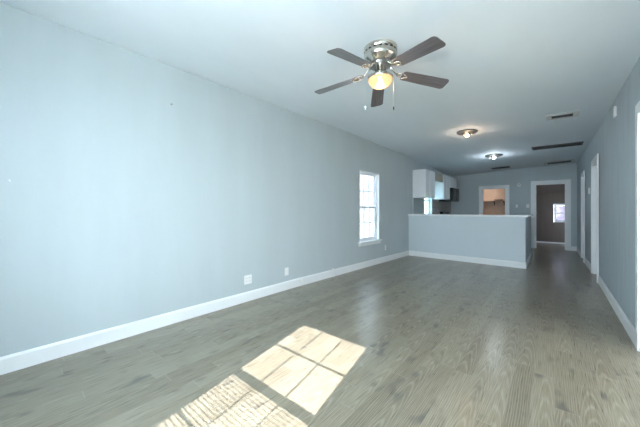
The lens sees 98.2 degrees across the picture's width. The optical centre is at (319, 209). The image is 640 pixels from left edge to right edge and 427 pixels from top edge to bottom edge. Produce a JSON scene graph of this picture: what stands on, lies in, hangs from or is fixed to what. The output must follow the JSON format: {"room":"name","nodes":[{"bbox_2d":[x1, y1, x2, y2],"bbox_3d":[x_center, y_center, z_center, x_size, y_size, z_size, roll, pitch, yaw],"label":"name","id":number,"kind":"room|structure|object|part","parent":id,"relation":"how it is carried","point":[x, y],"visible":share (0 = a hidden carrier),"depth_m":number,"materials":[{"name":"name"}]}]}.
{"room":"empty living room","nodes":[
{"label":"empty living room","id":0,"kind":"room"},
{"bbox_2d":[0,2,450,356],"bbox_3d":[1.040,-0.185,6.031,0.185,2.790,11.992,0,0,41],"label":"wall","id":1,"kind":"structure","parent":0,"point":[121,204],"depth_m":2.76,"materials":[{"name":"blue paint"}]},
{"bbox_2d":[0,251,408,374],"bbox_3d":[-0.219,1.146,4.490,0.077,0.128,7.771,0,0,41],"label":"baseboard","id":2,"kind":"structure","parent":1,"relation":"attached to","point":[27,358],"depth_m":2.77,"materials":[{"name":"white paint"}]},
{"bbox_2d":[244,274,251,284],"bbox_3d":[-0.956,0.923,3.679,0.009,0.118,0.118,0,0,40],"label":"power outlet","id":3,"kind":"object","parent":1,"relation":"attached to","point":[248,278],"visible":1,"depth_m":3.68,"materials":[{"name":"white plastic"}]},
{"bbox_2d":[285,267,288,275],"bbox_3d":[-0.507,0.935,4.212,0.006,0.118,0.075,0,0,40],"label":"cover plate","id":4,"kind":"object","parent":1,"relation":"attached to","point":[287,268],"visible":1,"depth_m":4.22,"materials":[{"name":"white plastic"}]},
{"bbox_2d":[358,170,381,246],"bbox_3d":[1.052,-0.035,6.003,0.160,1.570,0.902,0,0,42],"label":"window","id":5,"kind":"structure","parent":1,"relation":"in","point":[368,181],"depth_m":6.09,"materials":[{"name":"white paint"}]},
{"bbox_3d":[1.002,-0.407,6.044,0.003,0.677,0.662,0,0,42],"label":"glass pane","id":6,"kind":"part","parent":5,"relation":"part of","materials":[{"name":"glass"}]},
{"bbox_3d":[1.001,-0.407,6.044,0.020,0.731,0.707,0,0,42],"label":"sash","id":7,"kind":"part","parent":5,"relation":"part of","materials":[{"name":"white plastic"}]},
{"bbox_3d":[1.018,0.275,6.029,0.003,0.652,0.662,0,0,42],"label":"glass pane","id":8,"kind":"part","parent":5,"relation":"part of","materials":[{"name":"glass"}]},
{"bbox_3d":[1.018,0.275,6.030,0.020,0.706,0.707,0,0,42],"label":"sash","id":9,"kind":"part","parent":5,"relation":"part of","materials":[{"name":"glass"}]},
{"bbox_3d":[1.011,-0.072,6.036,0.055,1.471,0.778,0,0,42],"label":"frame","id":10,"kind":"part","parent":5,"relation":"part of","materials":[{"name":"white plastic"}]},
{"bbox_2d":[413,169,434,197],"bbox_3d":[2.930,-0.720,7.792,0.359,0.760,0.760,0,0,40],"label":"upper cabinet","id":11,"kind":"object","parent":1,"relation":"attached to","point":[423,179],"visible":1,"depth_m":7.53,"materials":[{"name":"white paint"}]},
{"bbox_3d":[2.933,-0.720,7.541,0.030,0.752,0.360,0,0,40],"label":"door","id":12,"kind":"part","parent":11,"relation":"part of","materials":[{"name":"white paint"}]},
{"bbox_3d":[3.178,-0.720,7.831,0.030,0.752,0.360,0,0,40],"label":"door","id":13,"kind":"part","parent":11,"relation":"part of","materials":[{"name":"white paint"}]},
{"bbox_2d":[435,173,442,181],"bbox_3d":[3.551,-0.978,8.327,0.020,0.235,0.850,0,0,40],"label":"valance board","id":14,"kind":"object","parent":11,"relation":"attached to","point":[438,177],"visible":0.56,"depth_m":8.34,"materials":[{"name":"beige wood"}]},
{"bbox_2d":[424,198,431,213],"bbox_3d":[3.296,-0.290,8.595,0.115,0.960,0.658,0,0,40],"label":"window","id":15,"kind":"structure","parent":1,"relation":"in","point":[427,201],"depth_m":8.80,"materials":[{"name":"clear glass"}]},
{"bbox_3d":[3.281,-0.083,8.608,0.003,0.397,0.522,0,0,40],"label":"glass pane","id":16,"kind":"part","parent":15,"relation":"part of","materials":[{"name":"glass"}]},
{"bbox_2d":[432,175,449,199],"bbox_3d":[3.928,-0.720,8.971,0.359,0.760,0.610,0,0,40],"label":"upper cabinet","id":17,"kind":"object","parent":1,"relation":"attached to","point":[442,189],"visible":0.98,"depth_m":8.76,"materials":[{"name":"white paint"}]},
{"bbox_3d":[3.955,-0.720,8.748,0.030,0.752,0.285,0,0,40],"label":"door","id":18,"kind":"part","parent":17,"relation":"part of","materials":[{"name":"white paint"}]},
{"bbox_3d":[4.152,-0.720,8.981,0.030,0.752,0.285,0,0,40],"label":"door","id":19,"kind":"part","parent":17,"relation":"part of","materials":[{"name":"white paint"}]},
{"bbox_2d":[432,201,450,213],"bbox_3d":[4.019,0.006,9.350,0.010,0.583,2.775,0,0,40],"label":"backsplash","id":20,"kind":"structure","parent":1,"relation":"attached to","point":[440,206],"depth_m":9.45,"materials":[{"name":"beige tile"}]},
{"bbox_2d":[450,177,455,187],"bbox_3d":[4.388,-0.917,9.515,0.359,0.365,0.805,0,0,40],"label":"upper cabinet","id":21,"kind":"object","parent":1,"relation":"attached to","point":[452,180],"visible":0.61,"depth_m":9.36,"materials":[{"name":"white paint"}]},
{"bbox_2d":[439,188,458,201],"bbox_3d":[4.442,-0.510,9.472,0.476,0.440,0.800,0,0,40],"label":"microwave","id":22,"kind":"object","parent":21,"relation":"attached to","point":[454,193],"visible":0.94,"depth_m":9.22,"materials":[{"name":"black metal"}]},
{"bbox_3d":[4.514,-0.515,9.271,0.029,0.420,0.575,0,0,40],"label":"door","id":23,"kind":"part","parent":22,"relation":"part of","materials":[{"name":"black glass"}]},
{"bbox_3d":[4.384,-0.917,9.255,0.030,0.357,0.382,0,0,40],"label":"door","id":24,"kind":"part","parent":21,"relation":"part of","materials":[{"name":"white paint"}]},
{"bbox_3d":[4.644,-0.917,9.562,0.030,0.357,0.382,0,0,40],"label":"door","id":25,"kind":"part","parent":21,"relation":"part of","materials":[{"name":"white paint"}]},
{"bbox_2d":[0,242,639,426],"bbox_3d":[3.530,1.270,5.253,5.200,0.120,14.020,0,0,40],"label":"floor","id":26,"kind":"structure","parent":0,"point":[407,341],"depth_m":2.20,"materials":[{"name":"grey wood"}]},
{"bbox_2d":[0,0,639,175],"bbox_3d":[2.442,-1.443,4.857,3.950,0.387,12.010,0,0,40],"label":"ceiling","id":27,"kind":"structure","parent":0,"point":[508,65],"depth_m":2.61,"materials":[{"name":"paint"}]},
{"bbox_2d":[315,36,448,109],"bbox_3d":[0.504,-1.163,2.446,1.237,0.550,1.208,0,0,40],"label":"ceiling fan","id":28,"kind":"object","parent":27,"relation":"hanging from","point":[380,55],"visible":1,"depth_m":2.38,"materials":[{"name":"brown wood"}]},
{"bbox_3d":[0.160,-1.188,2.654,0.437,0.006,0.134,-7,8,26],"label":"blade","id":29,"kind":"part","parent":28,"relation":"part of","materials":[{"name":"brown wood"}]},
{"bbox_3d":[0.240,-1.188,2.165,0.134,0.006,0.437,15,17,42],"label":"blade","id":30,"kind":"part","parent":28,"relation":"part of","materials":[{"name":"brown wood"}]},
{"bbox_3d":[0.600,-1.188,2.881,0.134,0.006,0.437,-11,-8,7],"label":"blade","id":31,"kind":"part","parent":28,"relation":"part of","materials":[{"name":"brown wood"}]},
{"bbox_3d":[0.537,-1.130,2.465,0.210,0.085,0.210,0,0,40],"label":"lamp shade","id":32,"kind":"part","parent":28,"relation":"part of","materials":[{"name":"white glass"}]},
{"bbox_3d":[0.629,-1.069,2.465,0.055,0.291,0.002,0,0,0],"label":"pull chain","id":33,"kind":"part","parent":28,"relation":"part of","materials":[{"name":"metal"}]},
{"bbox_3d":[0.730,-1.188,2.091,0.134,0.006,0.437,12,1,-28],"label":"blade","id":34,"kind":"part","parent":28,"relation":"part of","materials":[{"name":"brown wood"}]},
{"bbox_3d":[0.952,-1.188,2.533,0.437,0.006,0.134,7,-12,-9],"label":"blade","id":35,"kind":"part","parent":28,"relation":"part of","materials":[{"name":"brown wood"}]},
{"bbox_2d":[457,129,477,136],"bbox_3d":[2.658,-1.369,5.008,0.340,0.100,0.340,0,0,40],"label":"ceiling light","id":36,"kind":"object","parent":27,"relation":"attached to","point":[466,132],"visible":1,"depth_m":4.99,"materials":[{"name":"silver metal"}]},
{"bbox_2d":[485,154,502,158],"bbox_3d":[4.377,-1.332,6.973,0.380,0.100,0.380,0,0,6],"label":"ceiling light","id":37,"kind":"object","parent":27,"relation":"attached to","point":[489,155],"visible":1,"depth_m":6.96,"materials":[{"name":"silver metal"}]},
{"bbox_2d":[531,141,583,149],"bbox_3d":[5.095,-1.377,5.972,0.840,0.014,0.360,0,0,40],"label":"ceiling vent","id":38,"kind":"object","parent":27,"relation":"in","point":[581,142],"visible":1,"depth_m":5.91,"materials":[{"name":"metal"}]},
{"bbox_2d":[544,159,574,164],"bbox_3d":[6.926,-1.382,8.025,0.660,0.036,0.550,0,0,40],"label":"ceiling vent","id":39,"kind":"object","parent":27,"relation":"in","point":[571,160],"visible":1,"depth_m":8.01,"materials":[{"name":"white metal"}]},
{"bbox_2d":[546,111,579,120],"bbox_3d":[3.528,-1.372,4.036,0.360,0.026,0.270,0,0,40],"label":"ceiling vent","id":40,"kind":"object","parent":27,"relation":"in","point":[574,113],"visible":1,"depth_m":4.01,"materials":[{"name":"white metal"}]},
{"bbox_2d":[409,216,530,261],"bbox_3d":[3.854,0.681,7.212,2.523,1.058,1.810,0,0,40],"label":"wall","id":41,"kind":"structure","parent":0,"point":[498,238],"depth_m":6.38,"materials":[{"name":"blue paint"}]},
{"bbox_2d":[409,251,531,268],"bbox_3d":[3.861,1.146,7.196,2.526,0.128,1.826,0,0,40],"label":"baseboard","id":42,"kind":"structure","parent":41,"relation":"attached to","point":[523,265],"depth_m":6.37,"materials":[{"name":"white paint"}]},
{"bbox_2d":[408,214,533,216],"bbox_3d":[3.868,0.130,7.184,2.570,0.040,1.895,0,0,40],"label":"countertop","id":43,"kind":"structure","parent":41,"relation":"on","point":[521,215],"depth_m":6.39,"materials":[{"name":"laminate"}]},
{"bbox_2d":[483,189,504,214],"bbox_3d":[6.873,0.160,10.966,1.820,2.100,0.120,0,0,40],"label":"wall","id":44,"kind":"structure","parent":0,"point":[489,208],"depth_m":10.92,"materials":[{"name":"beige paint"}]},
{"bbox_2d":[451,162,576,246],"bbox_3d":[6.301,-0.124,9.353,3.493,2.668,0.120,0,0,40],"label":"wall","id":45,"kind":"structure","parent":0,"point":[468,185],"depth_m":9.13,"materials":[{"name":"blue paint"}]},
{"bbox_2d":[479,185,508,214],"bbox_3d":[6.016,0.185,9.582,0.900,2.050,0.140,0,0,40],"label":"door frame","id":46,"kind":"structure","parent":45,"relation":"in","point":[506,187],"depth_m":9.51,"materials":[{"name":"white paint"}]},
{"bbox_2d":[531,179,570,250],"bbox_3d":[7.158,0.145,8.614,0.955,2.130,0.140,0,0,40],"label":"door frame","id":47,"kind":"structure","parent":45,"relation":"in","point":[567,182],"depth_m":8.40,"materials":[{"name":"white paint"}]},
{"bbox_2d":[536,192,564,242],"bbox_3d":[8.821,0.285,9.801,2.600,1.850,0.120,0,0,40],"label":"wall","id":48,"kind":"structure","parent":0,"point":[547,230],"depth_m":10.12,"materials":[{"name":"beige paint"}]},
{"bbox_2d":[536,241,564,243],"bbox_3d":[8.743,1.185,9.778,2.450,0.050,0.016,0,0,40],"label":"baseboard","id":49,"kind":"structure","parent":48,"relation":"attached to","point":[536,241],"depth_m":10.05,"materials":[{"name":"white paint"}]},
{"bbox_2d":[554,204,564,221],"bbox_3d":[8.720,0.105,9.867,0.598,0.670,0.090,0,0,40],"label":"window","id":50,"kind":"structure","parent":48,"relation":"in","point":[559,209],"depth_m":9.96,"materials":[{"name":"clear glass"}]},
{"bbox_3d":[8.739,-0.028,9.889,0.462,0.257,0.003,0,0,40],"label":"glass pane","id":51,"kind":"part","parent":50,"relation":"part of","materials":[{"name":"glass"}]},
{"bbox_3d":[8.725,0.242,9.873,0.462,0.247,0.003,0,0,40],"label":"glass pane","id":52,"kind":"part","parent":50,"relation":"part of","materials":[{"name":"glass"}]},
{"bbox_2d":[536,184,564,192],"bbox_3d":[8.212,-0.910,9.105,2.630,0.640,1.970,0,0,40],"label":"ceiling","id":53,"kind":"structure","parent":0,"point":[554,188],"depth_m":9.75,"materials":[{"name":"beige paint"}]},
{"bbox_2d":[577,57,639,327],"bbox_3d":[3.866,-0.124,3.638,0.176,2.668,11.990,0,0,40],"label":"wall","id":54,"kind":"structure","parent":0,"point":[614,140],"depth_m":3.24,"materials":[{"name":"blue paint"}]},
{"bbox_2d":[581,170,584,261],"bbox_3d":[6.412,0.147,6.679,0.135,2.125,0.930,0,0,40],"label":"door","id":55,"kind":"structure","parent":54,"relation":"in","point":[583,172],"depth_m":6.39,"materials":[{"name":"white paint"}]},
{"bbox_2d":[591,153,598,282],"bbox_3d":[4.965,0.138,4.929,0.135,2.145,1.030,0,0,40],"label":"door frame","id":56,"kind":"structure","parent":54,"relation":"in","point":[595,162],"depth_m":5.25,"materials":[{"name":"white paint"}]},
{"bbox_2d":[577,247,634,344],"bbox_3d":[3.826,1.146,3.673,0.052,0.128,11.750,0,0,40],"label":"baseboard","id":57,"kind":"structure","parent":54,"relation":"attached to","point":[629,328],"depth_m":3.20,"materials":[{"name":"white paint"}]},
{"bbox_2d":[613,106,616,117],"bbox_3d":[3.536,-1.175,3.322,0.020,0.120,0.090,0,0,40],"label":"door chime","id":58,"kind":"object","parent":54,"relation":"attached to","point":[615,107],"visible":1,"depth_m":3.29,"materials":[{"name":"white plastic"}]},
{"bbox_2d":[635,101,639,351],"bbox_3d":[2.184,0.147,1.636,0.135,2.125,1.990,0,0,40],"label":"door frame","id":59,"kind":"structure","parent":54,"relation":"in","point":[637,107],"depth_m":2.37,"materials":[{"name":"white paint"}]}
]}

